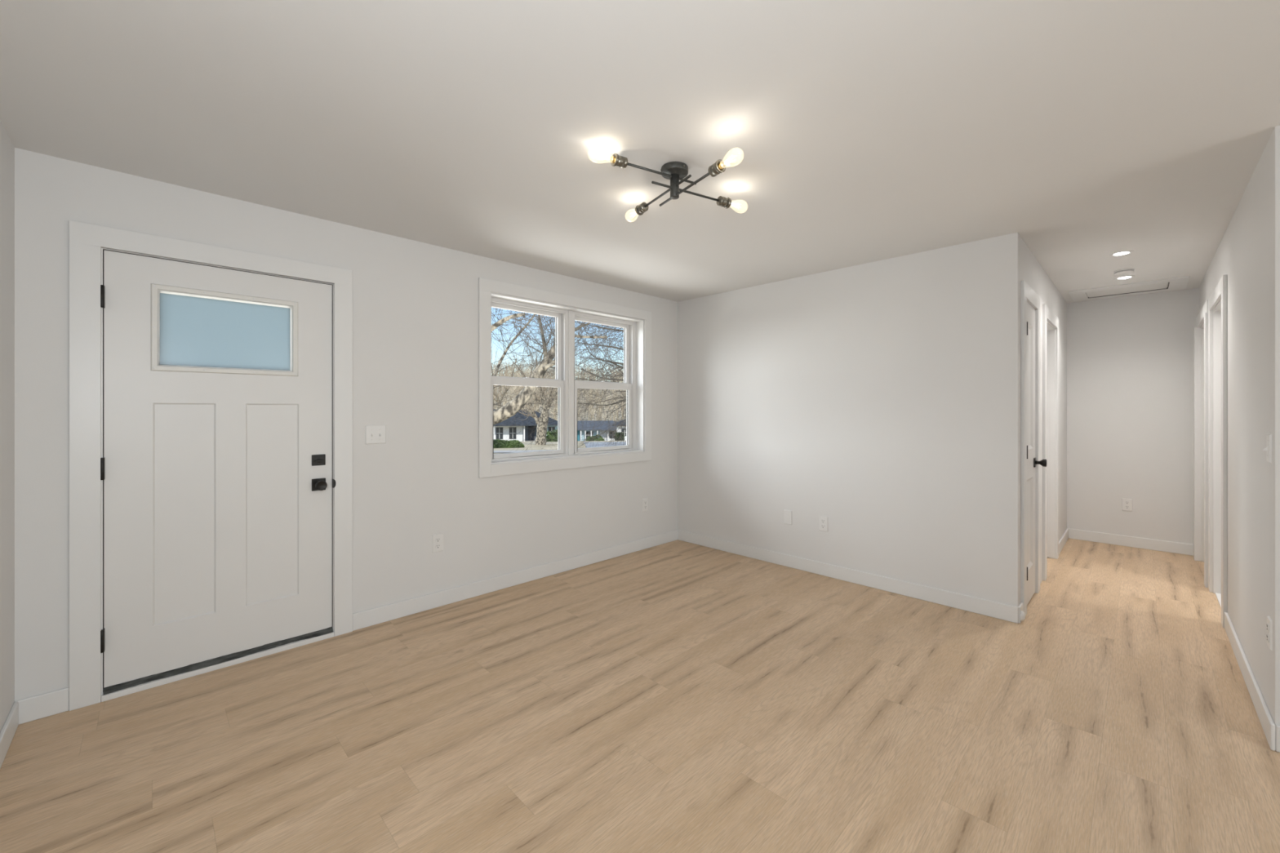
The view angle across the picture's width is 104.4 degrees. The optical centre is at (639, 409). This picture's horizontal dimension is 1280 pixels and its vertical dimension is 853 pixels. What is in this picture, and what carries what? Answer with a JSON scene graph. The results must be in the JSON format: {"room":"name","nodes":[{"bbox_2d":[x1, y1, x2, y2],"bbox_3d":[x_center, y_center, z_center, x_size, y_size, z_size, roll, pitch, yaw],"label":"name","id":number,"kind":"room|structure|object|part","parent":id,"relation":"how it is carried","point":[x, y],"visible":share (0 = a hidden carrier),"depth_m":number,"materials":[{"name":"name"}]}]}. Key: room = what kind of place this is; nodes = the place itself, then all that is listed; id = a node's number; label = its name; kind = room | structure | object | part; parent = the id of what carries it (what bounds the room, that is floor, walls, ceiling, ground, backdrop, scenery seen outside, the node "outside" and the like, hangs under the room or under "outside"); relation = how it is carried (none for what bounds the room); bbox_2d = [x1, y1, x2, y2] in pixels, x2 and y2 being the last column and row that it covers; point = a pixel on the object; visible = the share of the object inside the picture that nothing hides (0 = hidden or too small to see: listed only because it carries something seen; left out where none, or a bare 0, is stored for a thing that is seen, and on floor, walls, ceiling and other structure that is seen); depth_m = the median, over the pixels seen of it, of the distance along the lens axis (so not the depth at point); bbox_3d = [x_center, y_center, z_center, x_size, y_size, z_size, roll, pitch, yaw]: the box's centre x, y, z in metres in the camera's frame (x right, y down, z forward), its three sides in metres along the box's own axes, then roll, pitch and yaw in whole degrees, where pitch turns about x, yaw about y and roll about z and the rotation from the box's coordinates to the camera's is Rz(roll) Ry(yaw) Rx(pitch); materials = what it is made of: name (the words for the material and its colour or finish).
{"room":"empty living room","nodes":[
{"label":"empty living room","id":0,"kind":"room"},
{"bbox_2d":[0,120,14,732],"bbox_3d":[-0.130,0.112,-0.587,0.200,2.440,7.348,0,0,-45],"label":"wall","id":1,"kind":"structure","parent":0,"point":[6,147],"depth_m":1.98,"materials":[{"name":"paint"}]},
{"bbox_2d":[0,702,18,768],"bbox_3d":[-0.050,1.281,-0.517,0.013,0.102,7.335,0,0,-45],"label":"baseboard","id":2,"kind":"structure","parent":1,"relation":"attached to","point":[8,731],"depth_m":1.95,"materials":[{"name":"paint"}]},
{"bbox_2d":[14,147,677,701],"bbox_3d":[-1.226,0.112,3.637,4.582,2.440,0.200,0,0,-45],"label":"wall","id":3,"kind":"structure","parent":0,"point":[415,304],"depth_m":3.13,"materials":[{"name":"paint"}]},
{"bbox_2d":[13,687,69,724],"bbox_3d":[-2.583,1.281,2.145,0.153,0.102,0.013,0,0,-45],"label":"baseboard","id":4,"kind":"structure","parent":3,"relation":"attached to","point":[52,703],"depth_m":2.14,"materials":[{"name":"paint"}]},
{"bbox_2d":[69,220,352,711],"bbox_3d":[-2.164,0.247,2.625,1.122,2.170,0.199,0,0,-45],"label":"door","id":5,"kind":"structure","parent":3,"relation":"in","point":[211,387],"depth_m":2.51,"materials":[{"name":"paint"}]},
{"bbox_3d":[-2.171,1.319,2.632,0.927,0.026,0.139,0,0,-45],"label":"sill","id":6,"kind":"part","parent":5,"relation":"part of","materials":[{"name":"paint"}]},
{"bbox_3d":[-2.146,-0.399,2.599,0.596,0.422,0.014,0,0,-45],"label":"lite frame","id":7,"kind":"part","parent":5,"relation":"part of","materials":[{"name":"white plastic"}]},
{"bbox_3d":[-2.156,-0.395,2.606,0.527,0.350,0.006,0,0,-45],"label":"glass","id":8,"kind":"part","parent":5,"relation":"part of","materials":[{"name":"glass"}]},
{"bbox_3d":[-1.863,0.433,2.877,0.069,0.069,0.009,0,0,-45],"label":"knob plate","id":9,"kind":"part","parent":5,"relation":"part of","materials":[{"name":"black metal"}]},
{"bbox_3d":[-1.864,0.291,2.877,0.068,0.063,0.008,0,0,-45],"label":"deadbolt plate","id":10,"kind":"part","parent":5,"relation":"part of","materials":[{"name":"black metal"}]},
{"bbox_3d":[-1.838,0.433,2.852,0.057,0.057,0.062,0,0,-45],"label":"knob","id":11,"kind":"part","parent":5,"relation":"part of","materials":[{"name":"black metal"}]},
{"bbox_3d":[-1.802,0.433,2.921,0.012,0.051,0.030,0,0,-45],"label":"strike plate","id":12,"kind":"part","parent":5,"relation":"part of","materials":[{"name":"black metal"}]},
{"bbox_2d":[364,425,386,444],"bbox_3d":[-1.637,0.154,3.077,0.118,0.116,0.019,0,0,-45],"label":"light switch","id":13,"kind":"object","parent":3,"relation":"attached to","point":[374,434],"visible":1,"depth_m":3.08,"materials":[{"name":"white plastic"}]},
{"bbox_2d":[431,533,443,552],"bbox_3d":[-1.366,0.901,3.352,0.074,0.120,0.009,0,0,-45],"label":"wall outlet","id":14,"kind":"object","parent":3,"relation":"attached to","point":[437,540],"visible":1,"depth_m":3.35,"materials":[{"name":"white plastic"}]},
{"bbox_2d":[435,543,440,548],"bbox_3d":[-1.364,0.922,3.350,0.035,0.029,0.003,0,0,-45],"label":"receptacle","id":15,"kind":"object","parent":14,"relation":"attached to","point":[437,545],"depth_m":3.35,"materials":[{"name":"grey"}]},
{"bbox_2d":[352,529,678,631],"bbox_3d":[-0.670,1.281,4.037,2.989,0.102,0.013,0,0,-45],"label":"baseboard","id":16,"kind":"structure","parent":3,"relation":"attached to","point":[367,618],"depth_m":3.64,"materials":[{"name":"paint"}]},
{"bbox_2d":[478,277,651,477],"bbox_3d":[-0.593,-0.229,4.247,1.777,1.437,0.213,0,0,-45],"label":"window","id":17,"kind":"structure","parent":3,"relation":"in","point":[566,309],"depth_m":4.23,"materials":[{"name":"paint"}]},
{"bbox_3d":[-0.934,-0.513,4.024,0.702,0.631,0.035,0,0,-45],"label":"sash","id":18,"kind":"part","parent":17,"relation":"part of","materials":[{"name":"white plastic"}]},
{"bbox_3d":[-0.908,0.062,3.998,0.702,0.630,0.035,0,0,-45],"label":"sash","id":19,"kind":"part","parent":17,"relation":"part of","materials":[{"name":"white plastic"}]},
{"bbox_3d":[-0.631,-0.230,4.286,1.597,1.264,0.105,0,0,-45],"label":"frame","id":20,"kind":"part","parent":17,"relation":"part of","materials":[{"name":"white plastic"}]},
{"bbox_3d":[-0.366,-0.513,4.586,0.702,0.631,0.035,0,0,-45],"label":"sash","id":21,"kind":"part","parent":17,"relation":"part of","materials":[{"name":"white plastic"}]},
{"bbox_3d":[-0.340,0.062,4.559,0.702,0.630,0.035,0,0,-45],"label":"sash","id":22,"kind":"part","parent":17,"relation":"part of","materials":[{"name":"white plastic"}]},
{"bbox_2d":[642,497,648,511],"bbox_3d":[0.050,0.912,4.753,0.074,0.120,0.009,0,0,-45],"label":"wall outlet","id":23,"kind":"object","parent":3,"relation":"attached to","point":[645,501],"visible":1,"depth_m":4.75,"materials":[{"name":"white plastic"}]},
{"bbox_2d":[0,537,1279,852],"bbox_3d":[2.495,1.429,2.010,7.585,0.206,7.748,0,0,-45],"label":"floor","id":24,"kind":"structure","parent":0,"point":[676,696],"depth_m":2.05,"materials":[{"name":"brown wood"}]},
{"bbox_2d":[0,0,1279,302],"bbox_3d":[2.495,-1.188,2.010,7.585,0.160,7.748,0,0,-45],"label":"ceiling","id":25,"kind":"structure","parent":0,"point":[857,132],"depth_m":1.88,"materials":[{"name":"paint"}]},
{"bbox_2d":[596,152,741,217],"bbox_3d":[0.161,-1.028,2.271,0.638,0.159,0.645,0,0,14],"label":"ceiling light","id":26,"kind":"object","parent":25,"relation":"attached to","point":[675,171],"visible":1,"depth_m":2.24,"materials":[{"name":"metal"}]},
{"bbox_2d":[611,153,627,168],"bbox_3d":[-0.085,-1.065,2.130,0.064,0.051,0.051,0,0,-31],"label":"socket","id":27,"kind":"object","parent":26,"relation":"attached to","point":[621,162],"depth_m":2.11,"materials":[{"name":"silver metal"}]},
{"bbox_2d":[635,202,648,215],"bbox_3d":[0.012,-1.024,2.522,0.051,0.051,0.064,0,0,-31],"label":"socket","id":28,"kind":"object","parent":26,"relation":"attached to","point":[640,209],"depth_m":2.50,"materials":[{"name":"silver metal"}]},
{"bbox_3d":[0.101,-1.065,2.240,0.379,0.011,0.011,0,0,-31],"label":"arm","id":29,"kind":"part","parent":26,"relation":"part of","materials":[{"name":"metal"}]},
{"bbox_3d":[0.123,-1.024,2.334,0.011,0.011,0.384,0,0,-31],"label":"arm","id":30,"kind":"part","parent":26,"relation":"part of","materials":[{"name":"metal"}]},
{"bbox_3d":[0.159,-1.026,2.274,0.041,0.108,0.041,0,0,-45],"label":"stem","id":31,"kind":"part","parent":26,"relation":"part of","materials":[{"name":"metal"}]},
{"bbox_3d":[0.197,-0.980,2.210,0.011,0.011,0.392,0,0,-31],"label":"arm","id":32,"kind":"part","parent":26,"relation":"part of","materials":[{"name":"metal"}]},
{"bbox_3d":[0.219,-1.015,2.310,0.384,0.011,0.011,0,0,-31],"label":"arm","id":33,"kind":"part","parent":26,"relation":"part of","materials":[{"name":"metal"}]},
{"bbox_2d":[707,159,725,177],"bbox_3d":[0.310,-0.980,2.019,0.051,0.051,0.064,0,0,-31],"label":"socket","id":34,"kind":"object","parent":26,"relation":"attached to","point":[718,167],"depth_m":2.00,"materials":[{"name":"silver metal"}]},
{"bbox_2d":[716,195,731,208],"bbox_3d":[0.406,-1.015,2.421,0.064,0.051,0.051,0,0,-31],"label":"socket","id":35,"kind":"object","parent":26,"relation":"attached to","point":[724,202],"depth_m":2.41,"materials":[{"name":"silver metal"}]},
{"bbox_2d":[1109,249,1133,256],"bbox_3d":[3.403,-1.105,3.506,0.126,0.006,0.126,0,0,-45],"label":"recessed light","id":36,"kind":"object","parent":25,"relation":"in","point":[1122,252],"visible":1,"depth_m":3.50,"materials":[{"name":"white plastic"}]},
{"bbox_2d":[1113,268,1134,275],"bbox_3d":[3.856,-1.091,3.952,0.120,0.033,0.120,0,0,-45],"label":"smoke detector","id":37,"kind":"object","parent":25,"relation":"attached to","point":[1127,271],"visible":1,"depth_m":3.92,"materials":[{"name":"white plastic"}]},
{"bbox_2d":[1114,275,1134,279],"bbox_3d":[4.050,-1.105,4.146,0.126,0.006,0.126,0,0,-45],"label":"recessed light","id":38,"kind":"object","parent":25,"relation":"in","point":[1126,276],"visible":1,"depth_m":4.13,"materials":[{"name":"white plastic"}]},
{"bbox_2d":[1068,275,1190,302],"bbox_3d":[4.483,-1.103,4.575,0.564,0.010,0.768,0,0,-45],"label":"attic hatch","id":39,"kind":"object","parent":25,"relation":"attached to","point":[1175,283],"visible":1,"depth_m":4.53,"materials":[{"name":"paint"}]},
{"bbox_3d":[4.476,-1.104,4.570,0.317,0.008,0.522,0,0,-45],"label":"panel","id":40,"kind":"part","parent":39,"relation":"part of","materials":[{"name":"paint"}]},
{"bbox_2d":[677,237,994,601],"bbox_3d":[1.374,0.112,4.180,0.120,2.440,2.685,0,0,-45],"label":"wall","id":41,"kind":"structure","parent":0,"point":[860,397],"depth_m":3.82,"materials":[{"name":"paint"}]},
{"bbox_2d":[784,509,791,524],"bbox_3d":[1.255,0.913,4.211,0.007,0.120,0.074,0,0,-45],"label":"blank plate","id":42,"kind":"object","parent":41,"relation":"attached to","point":[788,513],"visible":1,"depth_m":4.21,"materials":[{"name":"white plastic"}]},
{"bbox_2d":[818,515,827,532],"bbox_3d":[1.474,0.917,3.988,0.009,0.120,0.074,0,0,-45],"label":"wall outlet","id":43,"kind":"object","parent":41,"relation":"attached to","point":[823,521],"visible":1,"depth_m":3.98,"materials":[{"name":"white plastic"}]},
{"bbox_2d":[678,529,1018,623],"bbox_3d":[1.375,1.281,4.085,0.013,0.102,2.796,0,0,-45],"label":"baseboard","id":44,"kind":"structure","parent":41,"relation":"attached to","point":[1003,611],"depth_m":3.72,"materials":[{"name":"paint"}]},
{"bbox_2d":[994,232,1066,606],"bbox_3d":[3.357,0.112,4.169,2.923,2.440,0.120,0,0,-45],"label":"wall","id":45,"kind":"structure","parent":0,"point":[1015,263],"depth_m":3.16,"materials":[{"name":"paint"}]},
{"bbox_2d":[1017,602,1022,622],"bbox_3d":[2.402,1.281,3.131,0.105,0.102,0.013,0,0,-45],"label":"baseboard","id":46,"kind":"structure","parent":45,"relation":"attached to","point":[1020,606],"depth_m":3.10,"materials":[{"name":"paint"}]},
{"bbox_2d":[1020,610,1025,620],"bbox_3d":[2.390,1.287,3.094,0.060,0.060,0.023,0,0,-45],"label":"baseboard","id":47,"kind":"structure","parent":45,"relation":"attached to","point":[1022,613],"depth_m":3.08,"materials":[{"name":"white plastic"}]},
{"bbox_2d":[1020,280,1046,616],"bbox_3d":[2.673,0.253,3.441,0.712,2.158,0.192,0,0,-45],"label":"door","id":48,"kind":"structure","parent":45,"relation":"in","point":[1031,462],"depth_m":3.46,"materials":[{"name":"paint"}]},
{"bbox_3d":[2.826,0.377,3.549,0.066,0.066,0.008,0,0,-45],"label":"knob plate","id":49,"kind":"part","parent":48,"relation":"part of","materials":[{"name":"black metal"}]},
{"bbox_3d":[2.850,0.377,3.525,0.054,0.054,0.061,0,0,-45],"label":"knob","id":50,"kind":"part","parent":48,"relation":"part of","materials":[{"name":"black metal"}]},
{"bbox_2d":[1042,303,1058,581],"bbox_3d":[3.421,0.255,4.220,0.904,2.155,0.138,0,0,-45],"label":"door","id":51,"kind":"structure","parent":45,"relation":"in","point":[1050,321],"depth_m":4.42,"materials":[{"name":"paint"}]},
{"bbox_2d":[1058,528,1068,554],"bbox_3d":[4.114,1.281,4.824,0.925,0.102,0.013,0,0,-45],"label":"baseboard","id":52,"kind":"structure","parent":45,"relation":"attached to","point":[1063,540],"depth_m":4.80,"materials":[{"name":"paint"}]},
{"bbox_2d":[1066,288,1199,544],"bbox_3d":[4.801,0.112,4.872,0.120,2.440,1.151,0,0,-45],"label":"wall","id":53,"kind":"structure","parent":0,"point":[1130,359],"depth_m":4.81,"materials":[{"name":"paint"}]},
{"bbox_2d":[1121,497,1132,511],"bbox_3d":[4.748,0.927,4.834,0.009,0.120,0.074,0,0,-45],"label":"wall outlet","id":54,"kind":"object","parent":53,"relation":"attached to","point":[1126,504],"visible":1,"depth_m":4.83,"materials":[{"name":"white plastic"}]},
{"bbox_2d":[1068,528,1193,555],"bbox_3d":[4.759,1.281,4.821,0.013,0.102,0.898,0,0,-45],"label":"baseboard","id":55,"kind":"structure","parent":53,"relation":"attached to","point":[1105,538],"depth_m":4.80,"materials":[{"name":"paint"}]},
{"bbox_2d":[1199,125,1279,725],"bbox_3d":[3.824,0.112,3.181,3.648,2.440,0.120,0,0,-45],"label":"wall","id":56,"kind":"structure","parent":0,"point":[1248,251],"depth_m":2.28,"materials":[{"name":"paint"}]},
{"bbox_2d":[1193,299,1208,587],"bbox_3d":[4.656,0.255,4.030,1.042,2.155,0.158,0,0,-45],"label":"door","id":57,"kind":"structure","parent":56,"relation":"in","point":[1200,331],"depth_m":4.36,"materials":[{"name":"paint"}]},
{"bbox_2d":[1208,274,1227,627],"bbox_3d":[4.191,0.255,3.057,0.944,2.155,0.848,0,0,-45],"label":"door","id":58,"kind":"structure","parent":56,"relation":"in","point":[1218,300],"depth_m":3.58,"materials":[{"name":"paint"}]},
{"bbox_2d":[1224,612,1275,751],"bbox_3d":[3.018,1.281,2.477,1.536,0.102,0.013,0,0,-45],"label":"baseboard","id":59,"kind":"structure","parent":56,"relation":"attached to","point":[1268,726],"depth_m":2.26,"materials":[{"name":"paint"}]},
{"bbox_2d":[1262,434,1271,462],"bbox_3d":[2.554,0.157,2.022,0.072,0.116,0.019,0,0,-45],"label":"light switch","id":60,"kind":"object","parent":56,"relation":"attached to","point":[1268,437],"visible":1,"depth_m":2.00,"materials":[{"name":"white plastic"}]},
{"bbox_3d":[2.559,0.157,2.018,0.072,0.116,0.006,0,0,-45],"label":"plate","id":61,"kind":"part","parent":60,"relation":"part of","materials":[{"name":"white plastic"}]},
{"bbox_2d":[1266,615,1272,650],"bbox_3d":[2.549,0.904,2.010,0.074,0.120,0.009,0,0,-45],"label":"wall outlet","id":62,"kind":"object","parent":56,"relation":"attached to","point":[1269,622],"visible":1,"depth_m":1.99,"materials":[{"name":"white plastic"}]},
{"bbox_3d":[3.847,0.112,0.649,0.120,2.440,3.512,0,0,-45],"label":"wall","id":63,"kind":"structure","parent":0,"visible":0},
{"bbox_2d":[1275,724,1279,752],"bbox_3d":[3.758,1.281,0.645,0.013,0.102,3.632,0,0,-45],"label":"baseboard","id":64,"kind":"structure","parent":63,"relation":"attached to","point":[1277,727],"depth_m":1.93,"materials":[{"name":"paint"}]},
{"label":"outside","id":65,"kind":"structure","parent":0,"visible":0},
{"bbox_2d":[493,385,626,421],"bbox_3d":[-28.654,-4.168,227.200,404.885,21.000,383.103,0,0,-45],"label":"hillside","id":66,"kind":"structure","parent":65,"point":[508,391],"depth_m":164.59,"materials":[{"name":"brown plant"}]},
{"bbox_2d":[491,354,626,421],"bbox_3d":[-34.271,-12.129,234.173,210.876,36.347,229.170,0,0,-45],"label":"woodland","id":67,"kind":"object","parent":66,"relation":"on","point":[517,375],"visible":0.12,"depth_m":145.59,"materials":[{"name":"brown plant"}]},
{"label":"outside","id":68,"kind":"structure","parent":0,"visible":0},
{"bbox_2d":[493,440,626,453],"bbox_3d":[-30.028,4.079,81.430,230.504,4.506,150.964,0,0,-45],"label":"lawn","id":69,"kind":"structure","parent":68,"point":[533,446],"depth_m":30.32,"materials":[{"name":"beige plant"}]},
{"bbox_2d":[493,439,524,448],"bbox_3d":[-7.933,2.035,28.992,2.359,0.690,0.901,0,0,-14],"label":"hedge","id":70,"kind":"object","parent":69,"relation":"on","point":[511,443],"visible":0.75,"depth_m":28.82,"materials":[{"name":"green plant"}]},
{"bbox_2d":[491,329,534,408],"bbox_3d":[-25.016,-5.242,92.518,14.333,23.386,14.423,0,0,-45],"label":"forked tree","id":71,"kind":"object","parent":69,"relation":"on","point":[497,396],"visible":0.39,"depth_m":91.83,"materials":[{"name":"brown plant"}]},
{"bbox_2d":[493,409,557,441],"bbox_3d":[-20.826,2.535,72.489,18.900,5.120,10.550,0,0,-14],"label":"house","id":72,"kind":"structure","parent":69,"relation":"on","point":[501,433],"depth_m":69.85,"materials":[{"name":"white"}]},
{"bbox_3d":[-19.639,3.295,69.293,0.800,1.500,0.020,0,0,-14],"label":"pane","id":73,"kind":"part","parent":72,"relation":"part of","materials":[{"name":"grey glass"}]},
{"bbox_3d":[-17.890,3.295,69.718,0.800,1.500,0.020,0,0,-14],"label":"pane","id":74,"kind":"part","parent":72,"relation":"part of","materials":[{"name":"grey glass"}]},
{"bbox_3d":[-16.116,3.495,69.067,0.180,2.600,0.180,0,0,-14],"label":"porch post","id":75,"kind":"part","parent":72,"relation":"part of","materials":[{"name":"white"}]},
{"bbox_3d":[-15.864,3.470,72.504,0.950,2.050,0.060,0,0,-14],"label":"door","id":76,"kind":"part","parent":72,"relation":"part of","materials":[{"name":"grey"}]},
{"bbox_2d":[493,313,604,444],"bbox_3d":[-6.580,-2.543,33.607,9.043,11.063,6.815,0,0,14],"label":"tree","id":77,"kind":"object","parent":69,"relation":"on","point":[542,434],"visible":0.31,"depth_m":33.81,"materials":[{"name":"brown plant"}]},
{"bbox_2d":[546,429,557,441],"bbox_3d":[-10.564,3.143,60.022,2.745,1.742,2.583,0,0,-45],"label":"bush","id":78,"kind":"object","parent":69,"relation":"on","point":[548,433],"visible":0.44,"depth_m":59.37,"materials":[{"name":"green plant"}]},
{"bbox_2d":[491,308,626,425],"bbox_3d":[-2.224,-1.673,9.853,6.593,7.216,6.997,0,0,-38],"label":"leaning tree","id":79,"kind":"object","parent":69,"relation":"on","point":[511,408],"visible":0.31,"depth_m":9.40,"materials":[{"name":"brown plant"}]},
{"bbox_2d":[493,307,626,453],"bbox_3d":[-0.749,-1.320,15.386,8.328,10.672,11.433,0,0,-7],"label":"spreading tree","id":80,"kind":"object","parent":69,"relation":"on","point":[595,358],"visible":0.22,"depth_m":14.33,"materials":[{"name":"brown plant"}]},
{"bbox_2d":[586,434,604,440],"bbox_3d":[-7.968,5.081,87.967,3.680,1.537,1.889,0,0,-9],"label":"bush","id":81,"kind":"object","parent":69,"relation":"on","point":[597,438],"visible":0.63,"depth_m":87.67,"materials":[{"name":"green plant"}]},
{"bbox_2d":[577,420,617,440],"bbox_3d":[-9.527,4.584,98.861,18.300,4.800,11.100,0,0,-5],"label":"house","id":82,"kind":"structure","parent":69,"relation":"on","point":[581,430],"depth_m":95.75,"materials":[{"name":"blue"}]},
{"bbox_3d":[-13.283,5.109,95.329,3.400,2.150,0.080,0,0,-5],"label":"garage door","id":83,"kind":"part","parent":82,"relation":"part of","materials":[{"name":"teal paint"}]},
{"bbox_3d":[-9.795,4.884,95.615,1.200,1.200,0.020,0,0,-5],"label":"pane","id":84,"kind":"part","parent":82,"relation":"part of","materials":[{"name":"grey glass"}]},
{"bbox_2d":[612,418,626,440],"bbox_3d":[2.273,3.196,84.075,13.600,5.350,9.400,0,0,-1],"label":"house","id":85,"kind":"structure","parent":69,"relation":"on","point":[618,427],"depth_m":79.96,"materials":[{"name":"white"}]},
{"bbox_2d":[613,431,624,440],"bbox_3d":[-3.014,4.064,72.997,1.595,1.639,1.395,0,0,-3],"label":"hedge","id":86,"kind":"object","parent":69,"relation":"on","point":[619,433],"visible":0.66,"depth_m":72.47,"materials":[{"name":"green plant"}]},
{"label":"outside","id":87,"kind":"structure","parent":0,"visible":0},
{"bbox_2d":[583,441,626,447],"bbox_3d":[8.591,2.544,37.772,25.500,0.996,21.200,0,0,-7],"label":"driveway","id":88,"kind":"structure","parent":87,"point":[601,443],"depth_m":33.66,"materials":[{"name":"grey concrete"}]},
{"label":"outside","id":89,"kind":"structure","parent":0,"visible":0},
{"bbox_2d":[493,449,550,453],"bbox_3d":[-1.050,1.986,24.310,48.000,0.097,2.501,0,0,-7],"label":"front walk","id":90,"kind":"structure","parent":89,"point":[524,451],"depth_m":24.01,"materials":[{"name":"grey concrete"}]}
]}

